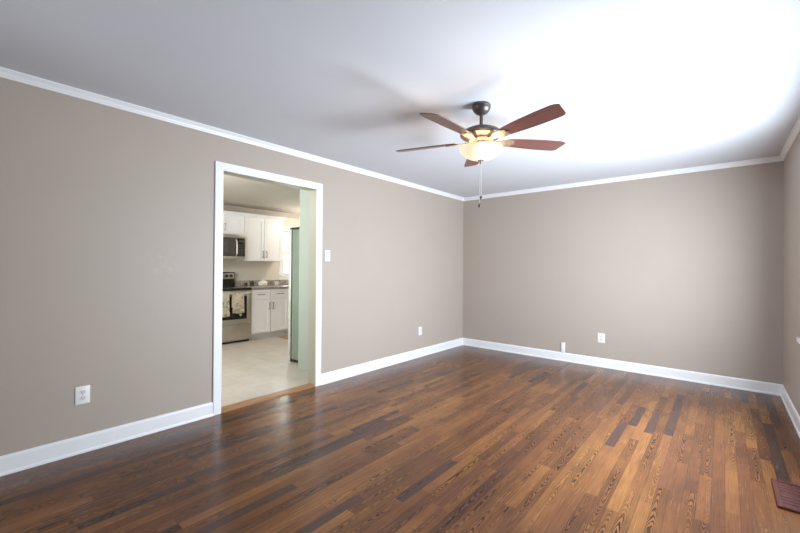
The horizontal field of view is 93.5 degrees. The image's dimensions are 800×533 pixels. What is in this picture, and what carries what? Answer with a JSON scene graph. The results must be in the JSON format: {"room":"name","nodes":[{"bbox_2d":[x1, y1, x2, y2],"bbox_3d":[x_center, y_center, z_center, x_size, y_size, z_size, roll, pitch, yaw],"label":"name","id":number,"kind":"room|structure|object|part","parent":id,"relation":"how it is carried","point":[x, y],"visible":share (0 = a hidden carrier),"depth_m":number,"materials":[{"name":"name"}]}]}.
{"room":"empty living room","nodes":[
{"label":"empty living room","id":0,"kind":"room"},
{"bbox_2d":[0,77,462,455],"bbox_3d":[-1.099,0.052,3.858,0.120,2.440,6.690,0,0,41],"label":"wall","id":1,"kind":"structure","parent":0,"point":[107,213],"depth_m":2.80,"materials":[{"name":"beige paint"}]},
{"bbox_2d":[75,385,89,404],"bbox_3d":[-2.147,0.870,2.544,0.009,0.120,0.078,0,0,41],"label":"wall outlet","id":2,"kind":"object","parent":1,"relation":"attached to","point":[82,394],"visible":1,"depth_m":2.54,"materials":[{"name":"white plastic"}]},
{"bbox_2d":[0,402,213,476],"bbox_3d":[-2.371,1.197,2.277,0.020,0.116,2.413,0,0,41],"label":"baseboard","id":3,"kind":"structure","parent":1,"relation":"attached to","point":[18,461],"depth_m":2.60,"materials":[{"name":"white paint"}]},
{"bbox_2d":[0,67,463,200],"bbox_3d":[-1.030,-1.141,3.813,0.034,0.052,6.450,0,0,41],"label":"trim","id":4,"kind":"structure","parent":1,"relation":"attached to","point":[5,73],"depth_m":2.98,"materials":[{"name":"white paint"}]},
{"bbox_2d":[212,161,322,414],"bbox_3d":[-1.213,0.188,3.622,0.016,2.164,1.128,0,0,41],"label":"trim","id":5,"kind":"structure","parent":1,"relation":"attached to","point":[220,167],"depth_m":3.24,"materials":[{"name":"white paint"}]},
{"bbox_2d":[221,383,314,412],"bbox_3d":[-1.270,1.263,3.659,0.123,0.014,0.988,0,0,41],"label":"trim","id":6,"kind":"structure","parent":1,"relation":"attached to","point":[305,386],"depth_m":3.60,"materials":[{"name":"brown wood"}]},
{"bbox_2d":[224,171,316,385],"bbox_3d":[-1.265,0.214,3.666,0.120,2.113,1.026,0,0,41],"label":"door jamb","id":7,"kind":"object","parent":1,"relation":"in","point":[313,192],"depth_m":4.03,"materials":[{"name":"paint"}]},
{"bbox_2d":[325,250,329,260],"bbox_3d":[-0.790,-0.118,4.113,0.016,0.122,0.070,0,0,41],"label":"light switch","id":8,"kind":"object","parent":1,"relation":"attached to","point":[327,252],"visible":1,"depth_m":4.11,"materials":[{"name":"white plastic"}]},
{"bbox_2d":[321,338,462,384],"bbox_3d":[0.096,1.230,5.147,0.020,0.116,2.917,0,0,41],"label":"baseboard","id":9,"kind":"structure","parent":1,"relation":"attached to","point":[347,372],"depth_m":4.80,"materials":[{"name":"white paint"}]},
{"bbox_2d":[418,327,421,334],"bbox_3d":[0.289,0.922,5.378,0.009,0.118,0.074,0,0,41],"label":"wall outlet","id":10,"kind":"object","parent":1,"relation":"attached to","point":[419,328],"visible":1,"depth_m":5.37,"materials":[{"name":"white plastic"}]},
{"bbox_2d":[223,174,299,214],"bbox_3d":[-1.981,-1.137,5.587,3.480,0.100,5.240,0,0,41],"label":"ceiling","id":11,"kind":"structure","parent":0,"point":[237,191],"depth_m":5.78,"materials":[{"name":"paint"}]},
{"bbox_2d":[223,210,299,280],"bbox_3d":[-3.265,0.087,6.676,0.120,2.360,5.000,0,0,41],"label":"wall","id":12,"kind":"structure","parent":0,"point":[244,270],"depth_m":7.18,"materials":[{"name":"beige paint"}]},
{"bbox_2d":[223,210,245,234],"bbox_3d":[-3.117,-0.751,6.474,0.360,0.393,0.762,0,0,41],"label":"upper cabinet","id":13,"kind":"object","parent":12,"relation":"attached to","point":[233,222],"visible":0.5,"depth_m":6.53,"materials":[{"name":"white paint"}]},
{"bbox_2d":[223,234,244,258],"bbox_3d":[-3.092,-0.341,6.433,0.454,0.420,0.734,0,0,41],"label":"microwave","id":14,"kind":"object","parent":13,"relation":"attached to","point":[233,245],"visible":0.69,"depth_m":6.45,"materials":[{"name":"silver metal"}]},
{"bbox_3d":[-3.010,-0.336,6.271,0.022,0.314,0.595,0,0,41],"label":"door","id":15,"kind":"part","parent":14,"relation":"part of","materials":[{"name":"silver metal"}]},
{"bbox_3d":[-2.966,-0.154,6.323,0.024,0.048,0.734,0,0,41],"label":"trim","id":16,"kind":"part","parent":14,"relation":"part of","materials":[{"name":"silver metal"}]},
{"bbox_3d":[-2.806,-0.320,6.462,0.058,0.295,0.022,0,0,41],"label":"handle","id":17,"kind":"part","parent":14,"relation":"part of","materials":[{"name":"metal"}]},
{"bbox_3d":[-2.771,-0.332,6.551,0.021,0.314,0.137,0,0,41],"label":"control panel","id":18,"kind":"part","parent":14,"relation":"part of","materials":[{"name":"black ceramic"}]},
{"bbox_3d":[-3.002,-0.919,6.377,0.062,0.055,0.762,0,0,41],"label":"crown trim","id":19,"kind":"part","parent":13,"relation":"part of","materials":[{"name":"white paint"}]},
{"bbox_2d":[235,213,286,261],"bbox_3d":[-2.596,-0.519,7.080,0.360,0.843,0.840,0,0,41],"label":"upper cabinet","id":20,"kind":"object","parent":12,"relation":"attached to","point":[263,234],"visible":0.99,"depth_m":6.95,"materials":[{"name":"white paint"}]},
{"bbox_3d":[-2.646,-0.493,6.826,0.020,0.776,0.379,0,0,41],"label":"door","id":21,"kind":"part","parent":20,"relation":"part of","materials":[{"name":"white paint"}]},
{"bbox_3d":[-2.593,-0.913,7.082,0.360,0.055,0.840,0,0,41],"label":"crown trim","id":22,"kind":"part","parent":20,"relation":"part of","materials":[{"name":"white paint"}]},
{"bbox_3d":[-2.392,-0.490,7.121,0.020,0.776,0.379,0,0,41],"label":"door","id":23,"kind":"part","parent":20,"relation":"part of","materials":[{"name":"white paint"}]},
{"bbox_2d":[223,205,299,218],"bbox_3d":[-3.188,-1.050,6.623,0.060,0.085,5.000,0,0,41],"label":"trim","id":24,"kind":"structure","parent":12,"relation":"attached to","point":[225,207],"depth_m":7.20,"materials":[{"name":"paint"}]},
{"bbox_2d":[279,227,290,279],"bbox_3d":[-2.122,-0.260,7.966,0.130,1.085,1.010,0,0,41],"label":"window","id":25,"kind":"structure","parent":12,"relation":"in","point":[284,276],"depth_m":7.65,"materials":[{"name":"white paint"}]},
{"bbox_3d":[-2.147,-0.268,7.987,0.047,0.900,0.840,0,0,41],"label":"sash","id":26,"kind":"part","parent":25,"relation":"part of","materials":[{"name":"white paint"}]},
{"bbox_2d":[298,189,309,370],"bbox_3d":[-0.997,0.096,4.541,0.615,2.360,0.100,0,0,41],"label":"wall","id":27,"kind":"structure","parent":0,"point":[304,232],"depth_m":4.63,"materials":[{"name":"green paint"}]},
{"bbox_2d":[0,0,799,197],"bbox_3d":[0.425,-1.211,2.563,3.871,0.100,6.690,0,0,41],"label":"ceiling","id":28,"kind":"structure","parent":0,"point":[642,86],"depth_m":2.24,"materials":[{"name":"white paint"}]},
{"bbox_2d":[396,101,565,206],"bbox_3d":[0.540,-0.779,2.659,1.274,0.761,1.228,0,0,41],"label":"ceiling fan","id":29,"kind":"object","parent":28,"relation":"hanging from","point":[481,146],"visible":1,"depth_m":2.58,"materials":[{"name":"brown wood"}]},
{"bbox_3d":[0.188,-0.899,2.855,0.480,0.006,0.130,0,13,22],"label":"fan blade","id":30,"kind":"part","parent":29,"relation":"part of","materials":[{"name":"brown wood"}]},
{"bbox_3d":[0.305,-0.895,2.369,0.130,0.006,0.480,17,12,39],"label":"fan blade","id":31,"kind":"part","parent":29,"relation":"part of","materials":[{"name":"brown wood"}]},
{"bbox_3d":[0.427,-0.891,2.758,0.190,0.010,0.084,0,13,22],"label":"blade arm","id":32,"kind":"part","parent":29,"relation":"part of","materials":[{"name":"brown metal"}]},
{"bbox_3d":[0.471,-0.889,2.567,0.084,0.010,0.190,17,12,39],"label":"blade arm","id":33,"kind":"part","parent":29,"relation":"part of","materials":[{"name":"brown metal"}]},
{"bbox_3d":[0.613,-0.897,3.117,0.130,0.006,0.480,-13,-1,4],"label":"fan blade","id":34,"kind":"part","parent":29,"relation":"part of","materials":[{"name":"brown wood"}]},
{"bbox_3d":[0.538,-0.640,2.540,0.004,0.430,0.004,0,0,41],"label":"pull chain","id":35,"kind":"part","parent":29,"relation":"part of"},
{"bbox_3d":[0.580,-0.802,2.693,0.304,0.086,0.304,0,0,41],"label":"lamp shade","id":36,"kind":"part","parent":29,"relation":"part of","materials":[{"name":"white glass"}]},
{"bbox_3d":[0.667,-0.891,2.550,0.084,0.010,0.190,16,-8,-31],"label":"blade arm","id":37,"kind":"part","parent":29,"relation":"part of","materials":[{"name":"brown metal"}]},
{"bbox_3d":[0.744,-0.894,2.731,0.190,0.010,0.084,-1,-13,-14],"label":"blade arm","id":38,"kind":"part","parent":29,"relation":"part of","materials":[{"name":"brown metal"}]},
{"bbox_3d":[0.803,-0.899,2.331,0.130,0.006,0.480,16,-8,-31],"label":"fan blade","id":39,"kind":"part","parent":29,"relation":"part of","materials":[{"name":"brown wood"}]},
{"bbox_3d":[0.994,-0.905,2.793,0.480,0.006,0.130,-1,-13,-14],"label":"fan blade","id":40,"kind":"part","parent":29,"relation":"part of","materials":[{"name":"brown wood"}]},
{"bbox_2d":[0,334,799,532],"bbox_3d":[-0.961,1.303,3.725,7.470,0.060,6.690,0,0,41],"label":"floor","id":41,"kind":"structure","parent":0,"point":[463,438],"depth_m":2.48,"materials":[{"name":"brown wood"}]},
{"bbox_2d":[222,272,250,344],"bbox_3d":[-3.013,0.684,6.331,0.708,1.168,0.762,0,0,41],"label":"range","id":42,"kind":"object","parent":41,"relation":"on","point":[236,327],"visible":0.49,"depth_m":6.29,"materials":[{"name":"silver metal"}]},
{"bbox_2d":[222,293,229,316],"bbox_3d":[-2.837,0.622,6.000,0.044,0.383,0.233,0,0,41],"label":"dish towel","id":43,"kind":"object","parent":42,"relation":"hanging from","point":[225,296],"visible":0.52,"depth_m":6.03,"materials":[{"name":"fabric"}]},
{"bbox_3d":[-3.231,0.169,6.524,0.007,0.105,0.712,0,0,41],"label":"control panel","id":44,"kind":"part","parent":42,"relation":"part of","materials":[{"name":"silver metal"}]},
{"bbox_3d":[-2.799,1.086,6.143,0.030,0.245,0.752,0,0,41],"label":"storage drawer","id":45,"kind":"part","parent":42,"relation":"part of","materials":[{"name":"silver metal"}]},
{"bbox_3d":[-2.794,0.672,6.143,0.034,0.543,0.752,0,0,41],"label":"oven door","id":46,"kind":"part","parent":42,"relation":"part of","materials":[{"name":"silver metal"}]},
{"bbox_2d":[222,286,250,290],"bbox_3d":[-3.018,0.375,6.339,0.618,0.042,0.762,0,0,41],"label":"cooktop","id":47,"kind":"object","parent":42,"relation":"in","point":[224,288],"depth_m":6.33,"materials":[{"name":"black glass"}]},
{"bbox_2d":[231,293,243,313],"bbox_3d":[-2.667,0.606,6.197,0.044,0.345,0.203,0,0,41],"label":"dish towel","id":48,"kind":"object","parent":42,"relation":"hanging from","point":[237,298],"visible":1,"depth_m":6.18,"materials":[{"name":"fabric"}]},
{"bbox_2d":[249,288,287,339],"bbox_3d":[-2.538,0.835,6.914,0.674,0.878,0.734,0,0,41],"label":"base cabinet","id":49,"kind":"object","parent":41,"relation":"on","point":[269,307],"visible":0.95,"depth_m":6.71,"materials":[{"name":"white paint"}]},
{"bbox_3d":[-2.438,0.489,6.590,0.020,0.160,0.355,0,0,41],"label":"drawer","id":50,"kind":"part","parent":49,"relation":"part of","materials":[{"name":"white paint"}]},
{"bbox_3d":[-2.441,0.871,6.588,0.020,0.575,0.355,0,0,41],"label":"door","id":51,"kind":"part","parent":49,"relation":"part of","materials":[{"name":"white paint"}]},
{"bbox_3d":[-2.201,0.874,6.868,0.020,0.575,0.355,0,0,41],"label":"door","id":52,"kind":"part","parent":49,"relation":"part of","materials":[{"name":"white paint"}]},
{"bbox_3d":[-2.197,0.492,6.870,0.020,0.160,0.355,0,0,41],"label":"drawer","id":53,"kind":"part","parent":49,"relation":"part of","materials":[{"name":"white paint"}]},
{"bbox_2d":[288,227,299,361],"bbox_3d":[-0.871,0.382,5.095,1.056,1.795,0.872,0,0,41],"label":"refrigerator","id":54,"kind":"object","parent":41,"relation":"on","point":[293,283],"visible":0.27,"depth_m":4.98,"materials":[{"name":"metal"}]},
{"bbox_3d":[-1.344,0.358,5.213,0.060,1.707,0.434,0,0,41],"label":"door","id":55,"kind":"part","parent":54,"relation":"part of","materials":[{"name":"metal"}]},
{"bbox_2d":[771,478,799,513],"bbox_3d":[2.192,1.285,2.096,0.153,0.014,0.356,0,0,41],"label":"floor vent","id":56,"kind":"object","parent":41,"relation":"in","point":[787,494],"visible":1,"depth_m":2.11,"materials":[{"name":"red metal"}]},
{"bbox_3d":[-2.001,0.843,7.539,0.674,0.878,0.906,0,0,41],"label":"base cabinet","id":57,"kind":"object","parent":41,"relation":"on","visible":0},
{"bbox_2d":[235,280,288,288],"bbox_3d":[-2.248,0.334,7.270,0.649,0.131,1.648,0,0,41],"label":"countertop","id":58,"kind":"structure","parent":57,"relation":"on","point":[270,283],"depth_m":7.03,"materials":[{"name":"grey stone"}]},
{"bbox_2d":[258,279,266,285],"bbox_3d":[-2.550,0.300,6.988,0.164,0.119,0.164,0,0,41],"label":"lidded dish","id":59,"kind":"object","parent":58,"relation":"on","point":[262,282],"visible":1,"depth_m":6.93,"materials":[{"name":"beige ceramic"}]},
{"bbox_2d":[462,161,783,383],"bbox_3d":[2.556,0.088,5.048,3.871,2.440,0.120,0,0,41],"label":"wall","id":60,"kind":"structure","parent":0,"point":[684,271],"depth_m":4.61,"materials":[{"name":"beige paint"}]},
{"bbox_2d":[561,342,564,352],"bbox_3d":[2.255,1.121,5.201,0.050,0.136,0.022,0,0,41],"label":"cable plate","id":61,"kind":"object","parent":60,"relation":"attached to","point":[562,343],"visible":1,"depth_m":5.20,"materials":[{"name":"white plastic"}]},
{"bbox_2d":[598,333,604,342],"bbox_3d":[2.620,0.932,4.898,0.084,0.122,0.009,0,0,41],"label":"wall outlet","id":62,"kind":"object","parent":60,"relation":"attached to","point":[601,337],"visible":1,"depth_m":4.89,"materials":[{"name":"white plastic"}]},
{"bbox_2d":[463,338,782,395],"bbox_3d":[2.455,1.249,5.029,3.751,0.116,0.020,0,0,41],"label":"baseboard","id":63,"kind":"structure","parent":60,"relation":"attached to","point":[704,378],"depth_m":4.60,"materials":[{"name":"white paint"}]},
{"bbox_2d":[464,156,782,200],"bbox_3d":[2.470,-1.107,5.034,3.751,0.052,0.034,0,0,41],"label":"trim","id":64,"kind":"structure","parent":60,"relation":"attached to","point":[774,158],"depth_m":4.61,"materials":[{"name":"white paint"}]},
{"bbox_2d":[783,132,799,415],"bbox_3d":[1.797,0.065,1.289,0.120,2.440,6.570,0,0,41],"label":"wall","id":65,"kind":"structure","parent":0,"point":[791,230],"depth_m":3.34,"materials":[{"name":"beige paint"}]},
{"bbox_2d":[779,114,799,160],"bbox_3d":[1.788,-1.129,1.390,0.034,0.052,6.450,0,0,41],"label":"trim","id":66,"kind":"structure","parent":65,"relation":"attached to","point":[795,131],"depth_m":3.27,"materials":[{"name":"white paint"}]},
{"bbox_2d":[780,385,799,437],"bbox_3d":[1.774,1.227,1.375,0.020,0.116,6.450,0,0,41],"label":"baseboard","id":67,"kind":"structure","parent":65,"relation":"attached to","point":[795,418],"depth_m":3.25,"materials":[{"name":"white paint"}]}
]}

